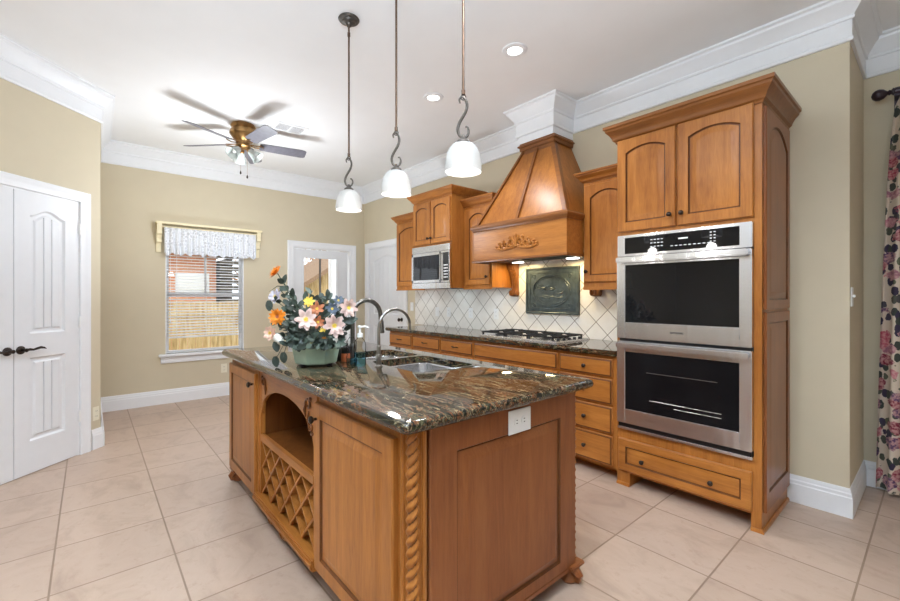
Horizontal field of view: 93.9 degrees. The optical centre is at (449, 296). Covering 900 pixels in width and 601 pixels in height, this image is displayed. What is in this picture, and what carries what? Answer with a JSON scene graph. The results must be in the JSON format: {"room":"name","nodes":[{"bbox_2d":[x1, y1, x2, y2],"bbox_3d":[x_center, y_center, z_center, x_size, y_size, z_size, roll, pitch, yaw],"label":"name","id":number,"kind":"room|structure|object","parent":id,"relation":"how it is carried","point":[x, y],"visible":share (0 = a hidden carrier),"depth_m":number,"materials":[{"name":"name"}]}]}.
{"room":"kitchen","nodes":[
{"label":"kitchen","id":0,"kind":"room"},
{"bbox_2d":[0,78,99,429],"bbox_3d":[-3.141,-0.225,2.924,0.120,3.050,1.446,0,0,4],"label":"wall","id":1,"kind":"structure","parent":0,"point":[42,139],"depth_m":3.27,"materials":[{"name":"beige paint"}]},
{"bbox_2d":[0,186,15,484],"bbox_3d":[-3.086,0.267,2.724,0.091,2.054,0.483,0,0,4],"label":"door","id":2,"kind":"structure","parent":1,"relation":"in","point":[6,193],"depth_m":2.92,"materials":[{"name":"white paint"}]},
{"bbox_2d":[0,171,90,454],"bbox_3d":[-3.121,0.220,2.972,0.132,2.160,1.141,0,0,4],"label":"trim","id":3,"kind":"structure","parent":1,"relation":"attached to","point":[7,179],"depth_m":3.46,"materials":[{"name":"white paint"}]},
{"bbox_2d":[13,189,80,479],"bbox_3d":[-3.048,0.267,3.212,0.091,2.054,0.485,0,0,4],"label":"door","id":4,"kind":"structure","parent":1,"relation":"in","point":[46,321],"depth_m":3.18,"materials":[{"name":"white paint"}]},
{"bbox_2d":[93,406,98,420],"bbox_3d":[-3.023,1.000,3.594,0.009,0.116,0.060,0,0,4],"label":"wall outlet","id":5,"kind":"object","parent":1,"relation":"attached to","point":[95,409],"visible":1,"depth_m":3.59,"materials":[{"name":"beige plastic"}]},
{"bbox_2d":[100,123,100,426],"bbox_3d":[-3.510,-0.225,4.141,0.110,3.050,1.386,0,0,-41],"label":"wall","id":6,"kind":"structure","parent":0,"point":[100,123],"depth_m":3.64,"materials":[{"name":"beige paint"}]},
{"bbox_2d":[91,419,102,449],"bbox_3d":[-3.092,1.215,3.730,0.066,0.170,0.382,0,0,-29],"label":"baseboard","id":7,"kind":"structure","parent":6,"relation":"attached to","point":[96,434],"depth_m":3.60,"materials":[{"name":"white paint"}]},
{"bbox_2d":[101,163,363,396],"bbox_3d":[-2.652,-0.225,5.864,3.435,3.050,0.120,0,0,-41],"label":"wall","id":8,"kind":"structure","parent":0,"point":[133,200],"depth_m":5.10,"materials":[{"name":"beige paint"}]},
{"bbox_2d":[101,382,228,445],"bbox_3d":[-2.685,1.215,4.846,2.060,0.170,1.385,0,0,-41],"label":"baseboard","id":9,"kind":"structure","parent":8,"relation":"attached to","point":[151,398],"depth_m":5.06,"materials":[{"name":"white paint"}]},
{"bbox_2d":[158,253,243,363],"bbox_3d":[-3.137,-0.005,5.413,1.020,1.630,0.175,0,0,-41],"label":"window","id":10,"kind":"structure","parent":8,"relation":"in","point":[189,355],"depth_m":5.35,"materials":[{"name":"white paint"}]},
{"bbox_2d":[167,252,241,338],"bbox_3d":[-3.134,-0.150,5.409,0.848,1.331,0.060,0,0,-41],"label":"window blind","id":11,"kind":"object","parent":10,"relation":"attached to","point":[206,257],"visible":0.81,"depth_m":5.39,"materials":[{"name":"white paint"}]},
{"bbox_2d":[155,221,261,257],"bbox_3d":[-3.036,-0.710,5.367,1.185,0.360,0.134,0,0,-41],"label":"shelf","id":12,"kind":"object","parent":8,"relation":"attached to","point":[159,224],"visible":0.98,"depth_m":5.27,"materials":[{"name":"beige paint"}]},
{"bbox_2d":[164,227,255,259],"bbox_3d":[-3.016,-0.660,5.354,1.032,0.337,0.054,0,0,-41],"label":"lace valance","id":13,"kind":"object","parent":12,"relation":"hanging from","point":[178,241],"visible":1,"depth_m":5.33,"materials":[{"name":"white fabric"}]},
{"bbox_2d":[221,363,226,372],"bbox_3d":[-2.961,0.940,5.515,0.072,0.116,0.009,0,0,-41],"label":"wall outlet","id":14,"kind":"object","parent":8,"relation":"attached to","point":[223,366],"visible":1,"depth_m":5.51,"materials":[{"name":"beige plastic"}]},
{"bbox_2d":[294,248,346,340],"bbox_3d":[-1.941,0.295,6.399,0.846,1.990,0.112,0,0,-41],"label":"door","id":15,"kind":"structure","parent":8,"relation":"in","point":[299,254],"depth_m":6.39,"materials":[{"name":"white paint"}]},
{"bbox_2d":[287,240,355,339],"bbox_3d":[-1.956,0.243,6.439,1.086,2.113,0.132,0,0,-41],"label":"trim","id":16,"kind":"structure","parent":8,"relation":"attached to","point":[291,244],"depth_m":6.51,"materials":[{"name":"white paint"}]},
{"bbox_2d":[0,0,899,186],"bbox_3d":[-0.802,-1.810,1.038,8.370,0.120,9.860,0,0,-41],"label":"ceiling","id":17,"kind":"structure","parent":0,"point":[212,65],"depth_m":3.06,"materials":[{"name":"paint"}]},
{"bbox_2d":[182,120,305,178],"bbox_3d":[-2.080,-1.477,4.295,1.184,0.546,1.182,0,0,-41],"label":"ceiling fan","id":18,"kind":"object","parent":17,"relation":"hanging from","point":[244,133],"visible":1,"depth_m":4.24,"materials":[{"name":"gold metal"}]},
{"bbox_2d":[271,121,308,135],"bbox_3d":[-1.663,-1.745,4.374,0.320,0.010,0.230,0,0,-41],"label":"ceiling vent","id":19,"kind":"object","parent":17,"relation":"in","point":[279,125],"visible":1,"depth_m":4.37,"materials":[{"name":"white metal"}]},
{"bbox_2d":[336,12,361,212],"bbox_3d":[-0.638,-1.147,2.652,0.162,1.207,0.162,0,0,0],"label":"pendant lamp","id":20,"kind":"object","parent":17,"relation":"hanging from","point":[348,200],"visible":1,"depth_m":2.64,"materials":[{"name":"glass"}]},
{"bbox_2d":[381,0,410,197],"bbox_3d":[-0.286,-1.147,2.242,0.162,1.207,0.162,0,0,0],"label":"pendant lamp","id":21,"kind":"object","parent":17,"relation":"hanging from","point":[396,183],"visible":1,"depth_m":2.22,"materials":[{"name":"white glass"}]},
{"bbox_2d":[423,92,442,101],"bbox_3d":[-0.145,-1.744,3.692,0.176,0.012,0.176,0,0,-41],"label":"recessed light","id":22,"kind":"object","parent":17,"relation":"in","point":[438,97],"visible":1,"depth_m":3.68,"materials":[{"name":"white plastic"}]},
{"bbox_2d":[445,0,481,176],"bbox_3d":[0.058,-1.147,1.839,0.162,1.207,0.162,0,0,0],"label":"pendant lamp","id":23,"kind":"object","parent":17,"relation":"hanging from","point":[463,159],"visible":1,"depth_m":1.82,"materials":[{"name":"white glass"}]},
{"bbox_2d":[502,42,526,56],"bbox_3d":[0.459,-1.744,2.986,0.176,0.012,0.176,0,0,-41],"label":"recessed light","id":24,"kind":"object","parent":17,"relation":"in","point":[516,49],"visible":1,"depth_m":2.98,"materials":[{"name":"white paint"}]},
{"bbox_2d":[0,395,899,600],"bbox_3d":[-0.802,1.350,1.038,8.370,0.100,9.860,0,0,-41],"label":"floor","id":25,"kind":"structure","parent":0,"point":[155,512],"depth_m":2.24,"materials":[{"name":"tile"}]},
{"bbox_2d":[389,331,412,349],"bbox_3d":[-0.375,0.861,5.155,0.648,0.878,0.489,0,0,-41],"label":"base cabinet","id":26,"kind":"object","parent":25,"relation":"on","point":[397,339],"visible":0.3,"depth_m":4.95,"materials":[{"name":"brown wood"}]},
{"bbox_2d":[228,360,583,600],"bbox_3d":[-0.478,0.861,2.463,1.046,0.878,2.276,0,0,-41],"label":"base cabinet","id":27,"kind":"object","parent":25,"relation":"on","point":[468,510],"visible":0.88,"depth_m":1.62,"materials":[{"name":"brown wood"}]},
{"bbox_2d":[266,426,313,471],"bbox_3d":[-0.703,0.838,2.355,0.407,0.020,0.809,0,0,-41],"label":"shelf","id":28,"kind":"object","parent":27,"relation":"attached to","point":[296,442],"depth_m":2.37,"materials":[{"name":"brown wood"}]},
{"bbox_2d":[222,340,593,434],"bbox_3d":[-0.484,0.400,2.468,1.050,0.040,2.310,0,0,-41],"label":"countertop","id":29,"kind":"structure","parent":27,"relation":"on","point":[405,402],"depth_m":1.82,"materials":[{"name":"brown stone"}]},
{"bbox_2d":[292,340,338,366],"bbox_3d":[-0.749,0.313,2.360,0.268,0.134,0.268,0,0,-15],"label":"flower pot","id":30,"kind":"object","parent":29,"relation":"on","point":[303,358],"visible":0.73,"depth_m":2.26,"materials":[{"name":"green ceramic"}]},
{"bbox_2d":[264,266,357,366],"bbox_3d":[-0.773,0.101,2.285,0.523,0.553,0.312,0,0,16],"label":"flower arrangement","id":31,"kind":"object","parent":30,"relation":"in","point":[302,335],"visible":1,"depth_m":2.25,"materials":[{"name":"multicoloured plant"}]},
{"bbox_2d":[337,348,340,359],"bbox_3d":[-0.662,0.325,2.520,0.052,0.110,0.052,0,0,-41],"label":"bottle","id":32,"kind":"object","parent":29,"relation":"on","point":[339,352],"visible":0.11,"depth_m":2.50,"materials":[{"name":"black plastic"}]},
{"bbox_2d":[341,343,349,361],"bbox_3d":[-0.610,0.326,2.459,0.055,0.107,0.055,0,0,-41],"label":"bottle","id":33,"kind":"object","parent":29,"relation":"on","point":[344,349],"visible":0.71,"depth_m":2.44,"materials":[{"name":"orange plastic"}]},
{"bbox_2d":[346,337,356,364],"bbox_3d":[-0.553,0.294,2.367,0.058,0.170,0.058,0,0,-41],"label":"squeeze bottle","id":34,"kind":"object","parent":29,"relation":"on","point":[349,337],"visible":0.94,"depth_m":2.37,"materials":[{"name":"clear plastic"}]},
{"bbox_2d":[354,326,368,365],"bbox_3d":[-0.490,0.270,2.310,0.074,0.220,0.068,0,0,-41],"label":"soap bottle","id":35,"kind":"object","parent":29,"relation":"on","point":[359,334],"visible":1,"depth_m":2.31,"materials":[{"name":"clear plastic"}]},
{"bbox_2d":[349,298,383,360],"bbox_3d":[-0.520,0.195,2.554,0.254,0.370,0.109,0,0,-16],"label":"kitchen faucet","id":36,"kind":"object","parent":29,"relation":"on","point":[364,300],"visible":0.69,"depth_m":2.51,"materials":[{"name":"silver metal"}]},
{"bbox_2d":[375,308,410,366],"bbox_3d":[-0.319,0.222,2.340,0.238,0.315,0.060,0,0,-41],"label":"filter faucet","id":37,"kind":"object","parent":29,"relation":"on","point":[378,355],"visible":1,"depth_m":2.28,"materials":[{"name":"silver metal"}]},
{"bbox_2d":[362,355,453,371],"bbox_3d":[-0.300,0.520,2.560,0.437,0.200,0.940,0,0,-41],"label":"double sink","id":38,"kind":"object","parent":29,"relation":"in","point":[418,366],"visible":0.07,"depth_m":2.66,"materials":[{"name":"silver metal"}]},
{"bbox_2d":[508,406,530,435],"bbox_3d":[0.275,0.488,1.653,0.132,0.092,0.009,0,0,-41],"label":"wall outlet","id":39,"kind":"object","parent":27,"relation":"attached to","point":[519,420],"visible":1,"depth_m":1.65,"materials":[{"name":"white plastic"}]},
{"bbox_2d":[514,418,519,425],"bbox_3d":[0.259,0.488,1.639,0.032,0.032,0.009,0,0,-41],"label":"receptacle","id":40,"kind":"object","parent":39,"relation":"attached to","point":[516,420],"depth_m":1.64,"materials":[{"name":"white plastic"}]},
{"bbox_2d":[521,416,526,423],"bbox_3d":[0.292,0.488,1.668,0.032,0.032,0.009,0,0,-41],"label":"receptacle","id":41,"kind":"object","parent":39,"relation":"attached to","point":[523,418],"depth_m":1.66,"materials":[{"name":"white plastic"}]},
{"bbox_2d":[413,334,440,353],"bbox_3d":[-0.053,0.861,4.778,0.648,0.878,0.502,0,0,-41],"label":"base cabinet","id":42,"kind":"object","parent":25,"relation":"on","point":[426,343],"visible":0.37,"depth_m":4.57,"materials":[{"name":"brown wood"}]},
{"bbox_2d":[441,337,474,359],"bbox_3d":[0.274,0.861,4.396,0.648,0.878,0.501,0,0,-41],"label":"drawer","id":43,"kind":"object","parent":25,"relation":"on","point":[461,348],"visible":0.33,"depth_m":4.18,"materials":[{"name":"brown wood"}]},
{"bbox_2d":[474,341,558,373],"bbox_3d":[0.749,0.861,3.840,0.648,0.878,0.959,0,0,-41],"label":"base cabinet","id":44,"kind":"object","parent":25,"relation":"on","point":[547,360],"visible":0.2,"depth_m":3.60,"materials":[{"name":"brown wood"}]},
{"bbox_2d":[385,325,616,356],"bbox_3d":[0.406,0.400,4.249,0.619,0.040,2.978,0,0,-41],"label":"countertop","id":45,"kind":"structure","parent":44,"relation":"on","point":[591,346],"depth_m":3.64,"materials":[{"name":"brown stone"}]},
{"bbox_2d":[479,329,588,342],"bbox_3d":[0.752,0.354,3.882,0.490,0.051,0.890,0,0,-41],"label":"gas cooktop","id":46,"kind":"object","parent":45,"relation":"in","point":[521,334],"visible":1,"depth_m":3.75,"materials":[{"name":"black metal"}]},
{"bbox_2d":[559,350,616,471],"bbox_3d":[1.216,0.861,3.295,0.648,0.878,0.474,0,0,-41],"label":"base cabinet","id":47,"kind":"object","parent":25,"relation":"on","point":[596,406],"visible":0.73,"depth_m":3.05,"materials":[{"name":"brown wood"}]},
{"bbox_2d":[603,72,801,534],"bbox_3d":[1.637,0.060,2.793,0.661,2.480,0.975,0,0,-41],"label":"tall cabinet","id":48,"kind":"object","parent":25,"relation":"on","point":[722,156],"visible":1,"depth_m":2.50,"materials":[{"name":"brown wood"}]},
{"bbox_2d":[616,221,753,460],"bbox_3d":[1.593,0.246,2.768,0.580,1.322,0.780,0,0,-41],"label":"double wall oven","id":49,"kind":"object","parent":48,"relation":"in","point":[685,346],"visible":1,"depth_m":2.56,"materials":[{"name":"metal"}]},
{"bbox_2d":[364,41,851,487],"bbox_3d":[0.521,-0.225,4.705,0.120,3.050,5.768,0,0,-41],"label":"wall","id":50,"kind":"structure","parent":0,"point":[820,309],"depth_m":2.60,"materials":[{"name":"beige paint"}]},
{"bbox_2d":[369,246,402,345],"bbox_3d":[-0.985,0.274,6.362,0.105,2.036,0.982,0,0,-41],"label":"door","id":51,"kind":"structure","parent":50,"relation":"in","point":[382,261],"depth_m":6.41,"materials":[{"name":"white paint"}]},
{"bbox_2d":[365,238,407,341],"bbox_3d":[-0.946,0.226,6.396,0.132,2.148,1.186,0,0,-41],"label":"trim","id":52,"kind":"structure","parent":50,"relation":"attached to","point":[391,242],"depth_m":6.58,"materials":[{"name":"white paint"}]},
{"bbox_2d":[391,212,430,290],"bbox_3d":[-0.421,-0.556,5.410,0.371,0.963,0.673,0,0,-41],"label":"upper cabinet","id":53,"kind":"object","parent":50,"relation":"attached to","point":[404,222],"visible":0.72,"depth_m":5.37,"materials":[{"name":"brown wood"}]},
{"bbox_2d":[410,302,413,310],"bbox_3d":[-0.532,0.140,5.829,0.018,0.116,0.072,0,0,-41],"label":"light switch","id":54,"kind":"object","parent":50,"relation":"attached to","point":[411,303],"visible":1,"depth_m":5.82,"materials":[{"name":"white plastic"}]},
{"bbox_2d":[407,184,487,287],"bbox_3d":[-0.042,-0.627,4.836,0.541,1.075,0.806,0,0,-41],"label":"upper cabinet","id":55,"kind":"object","parent":50,"relation":"attached to","point":[438,213],"visible":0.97,"depth_m":4.53,"materials":[{"name":"brown wood"}]},
{"bbox_2d":[412,243,462,288],"bbox_3d":[-0.047,-0.325,4.832,0.539,0.474,0.680,0,0,-41],"label":"microwave","id":56,"kind":"object","parent":55,"relation":"attached to","point":[431,265],"visible":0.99,"depth_m":4.65,"materials":[{"name":"metal"}]},
{"bbox_2d":[0,0,899,203],"bbox_3d":[-0.825,-1.625,1.018,8.070,0.250,9.620,0,0,-41],"label":"trim","id":57,"kind":"structure","parent":50,"relation":"attached to","point":[825,24],"depth_m":3.30,"materials":[{"name":"white paint"}]},
{"bbox_2d":[460,192,510,288],"bbox_3d":[0.402,-0.552,4.447,0.371,0.955,0.476,0,0,-41],"label":"upper cabinet","id":58,"kind":"object","parent":50,"relation":"attached to","point":[493,275],"visible":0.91,"depth_m":4.37,"materials":[{"name":"brown wood"}]},
{"bbox_2d":[415,257,616,340],"bbox_3d":[0.570,-0.021,4.545,0.011,0.799,3.214,0,0,-41],"label":"tile backsplash","id":59,"kind":"structure","parent":50,"relation":"attached to","point":[597,319],"depth_m":4.40,"materials":[{"name":"tile"}]},
{"bbox_2d":[435,307,438,315],"bbox_3d":[-0.168,0.196,5.385,0.018,0.116,0.072,0,0,-41],"label":"wall outlet","id":60,"kind":"object","parent":59,"relation":"attached to","point":[436,308],"visible":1,"depth_m":5.38,"materials":[{"name":"white plastic"}]},
{"bbox_2d":[447,307,450,316],"bbox_3d":[-0.017,0.194,5.215,0.009,0.116,0.072,0,0,-41],"label":"wall outlet","id":61,"kind":"object","parent":59,"relation":"attached to","point":[448,308],"visible":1,"depth_m":5.21,"materials":[{"name":"white plastic"}]},
{"bbox_2d":[469,308,472,317],"bbox_3d":[0.241,0.194,4.914,0.009,0.116,0.072,0,0,-41],"label":"wall outlet","id":62,"kind":"object","parent":59,"relation":"attached to","point":[470,309],"visible":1,"depth_m":4.91,"materials":[{"name":"white plastic"}]},
{"bbox_2d":[494,309,498,318],"bbox_3d":[0.505,0.193,4.605,0.009,0.116,0.072,0,0,-41],"label":"wall outlet","id":63,"kind":"object","parent":59,"relation":"attached to","point":[496,311],"visible":1,"depth_m":4.60,"materials":[{"name":"white plastic"}]},
{"bbox_2d":[507,263,518,295],"bbox_3d":[0.647,-0.198,4.360,0.112,0.395,0.098,0,0,-41],"label":"corbel","id":64,"kind":"object","parent":59,"relation":"attached to","point":[513,268],"visible":0.98,"depth_m":4.35,"materials":[{"name":"brown wood"}]},
{"bbox_2d":[526,265,579,314],"bbox_3d":[0.973,-0.055,4.042,0.030,0.450,0.609,0,0,-41],"label":"relief plaque","id":65,"kind":"object","parent":59,"relation":"attached to","point":[549,290],"visible":1,"depth_m":4.01,"materials":[{"name":"grey metal"}]},
{"bbox_2d":[589,290,601,295],"bbox_3d":[1.252,-0.198,3.652,0.112,0.395,0.096,0,0,-41],"label":"corbel","id":66,"kind":"object","parent":59,"relation":"attached to","point":[591,292],"visible":0.23,"depth_m":3.66,"materials":[{"name":"brown wood"}]},
{"bbox_2d":[470,133,584,263],"bbox_3d":[0.771,-0.878,3.855,0.577,1.113,1.098,0,0,-41],"label":"range hood","id":67,"kind":"object","parent":50,"relation":"attached to","point":[537,212],"visible":0.99,"depth_m":3.67,"materials":[{"name":"brown wood"}]},
{"bbox_2d":[494,255,581,262],"bbox_3d":[0.749,-0.351,3.836,0.415,0.034,0.956,0,0,-41],"label":"vent","id":68,"kind":"object","parent":67,"relation":"attached to","point":[495,256],"depth_m":3.79,"materials":[{"name":"metal"}]},
{"bbox_2d":[518,125,572,145],"bbox_3d":[0.893,-1.593,3.942,0.308,0.315,0.396,0,0,-41],"label":"trim","id":69,"kind":"structure","parent":50,"relation":"attached to","point":[552,129],"depth_m":3.81,"materials":[{"name":"white paint"}]},
{"bbox_2d":[573,163,616,289],"bbox_3d":[1.311,-0.527,3.385,0.371,0.950,0.487,0,0,-41],"label":"upper cabinet","id":70,"kind":"object","parent":50,"relation":"attached to","point":[600,184],"visible":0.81,"depth_m":3.31,"materials":[{"name":"brown wood"}]},
{"bbox_2d":[852,49,863,482],"bbox_3d":[2.659,-0.225,2.818,0.675,3.050,0.120,0,0,-41],"label":"wall","id":71,"kind":"structure","parent":0,"point":[857,79],"depth_m":2.67,"materials":[{"name":"beige paint"}]},
{"bbox_2d":[851,287,855,306],"bbox_3d":[2.414,0.003,2.517,0.072,0.116,0.018,0,0,-41],"label":"light switch","id":72,"kind":"object","parent":71,"relation":"attached to","point":[853,296],"visible":1,"depth_m":2.51,"materials":[{"name":"white plastic"}]},
{"bbox_2d":[864,70,899,461],"bbox_3d":[4.161,-0.225,1.489,0.120,3.050,3.852,0,0,-41],"label":"wall","id":73,"kind":"structure","parent":0,"point":[878,115],"depth_m":2.87,"materials":[{"name":"beige paint"}]},
{"bbox_2d":[787,460,884,518],"bbox_3d":[3.755,1.215,1.340,0.691,0.170,4.154,0,0,-41],"label":"baseboard","id":74,"kind":"structure","parent":73,"relation":"attached to","point":[831,498],"depth_m":2.58,"materials":[{"name":"white paint"}]},
{"bbox_2d":[871,86,899,109],"bbox_3d":[3.551,-1.285,1.989,0.156,0.200,2.206,0,0,-41],"label":"curtain rod","id":75,"kind":"object","parent":73,"relation":"attached to","point":[878,95],"visible":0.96,"depth_m":2.75,"materials":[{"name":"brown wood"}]},
{"bbox_2d":[876,97,899,494],"bbox_3d":[3.030,-0.030,2.540,0.099,2.601,0.650,0,0,-41],"label":"floral curtain","id":76,"kind":"object","parent":75,"relation":"hanging from","point":[888,418],"visible":1,"depth_m":2.73,"materials":[{"name":"multicoloured fabric"}]},
{"label":"outside","id":77,"kind":"structure","parent":0,"visible":0},
{"bbox_3d":[-11.670,1.700,15.178,34.000,0.100,25.760,0,0,-41],"label":"lawn","id":78,"kind":"structure","parent":77,"visible":0},
{"bbox_2d":[169,253,218,349],"bbox_3d":[-12.103,-1.325,13.992,7.200,5.950,8.000,0,0,-41],"label":"brick house","id":79,"kind":"structure","parent":78,"relation":"on","point":[182,258],"depth_m":12.90,"materials":[{"name":"red brick"}]},
{"bbox_2d":[216,256,237,301],"bbox_3d":[-8.743,-0.310,15.880,1.240,2.020,6.500,0,0,-41],"label":"slatted screen","id":80,"kind":"object","parent":78,"relation":"on","point":[224,261],"visible":0.17,"depth_m":13.25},
{"bbox_2d":[167,301,327,350],"bbox_3d":[-4.310,0.875,9.664,20.016,1.550,0.110,0,0,-41],"label":"wooden fence","id":81,"kind":"object","parent":78,"relation":"on","point":[227,340],"visible":0.04,"depth_m":8.92,"materials":[{"name":"brown wood"}]},
{"bbox_2d":[304,258,327,337],"bbox_3d":[-4.412,-0.195,14.386,2.800,3.690,3.000,0,0,-41],"label":"garden shed","id":82,"kind":"object","parent":78,"relation":"on","point":[311,269],"visible":0.04,"depth_m":13.19,"materials":[{"name":"brown wood"}]},
{"bbox_3d":[-2.671,1.490,7.352,6.500,0.320,2.155,0,0,-41],"label":"patio","id":83,"kind":"object","parent":78,"relation":"on","visible":0},
{"bbox_2d":[319,259,320,330],"bbox_3d":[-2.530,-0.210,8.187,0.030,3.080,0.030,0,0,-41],"label":"porch post","id":84,"kind":"object","parent":83,"relation":"on","point":[319,259],"visible":0.29,"depth_m":8.17,"materials":[{"name":"wood"}]},
{"bbox_2d":[328,251,337,316],"bbox_3d":[-2.317,-0.210,8.415,0.180,3.080,0.160,0,0,-41],"label":"porch column","id":85,"kind":"structure","parent":83,"relation":"on","point":[331,262],"depth_m":8.33,"materials":[{"name":"white paint"}]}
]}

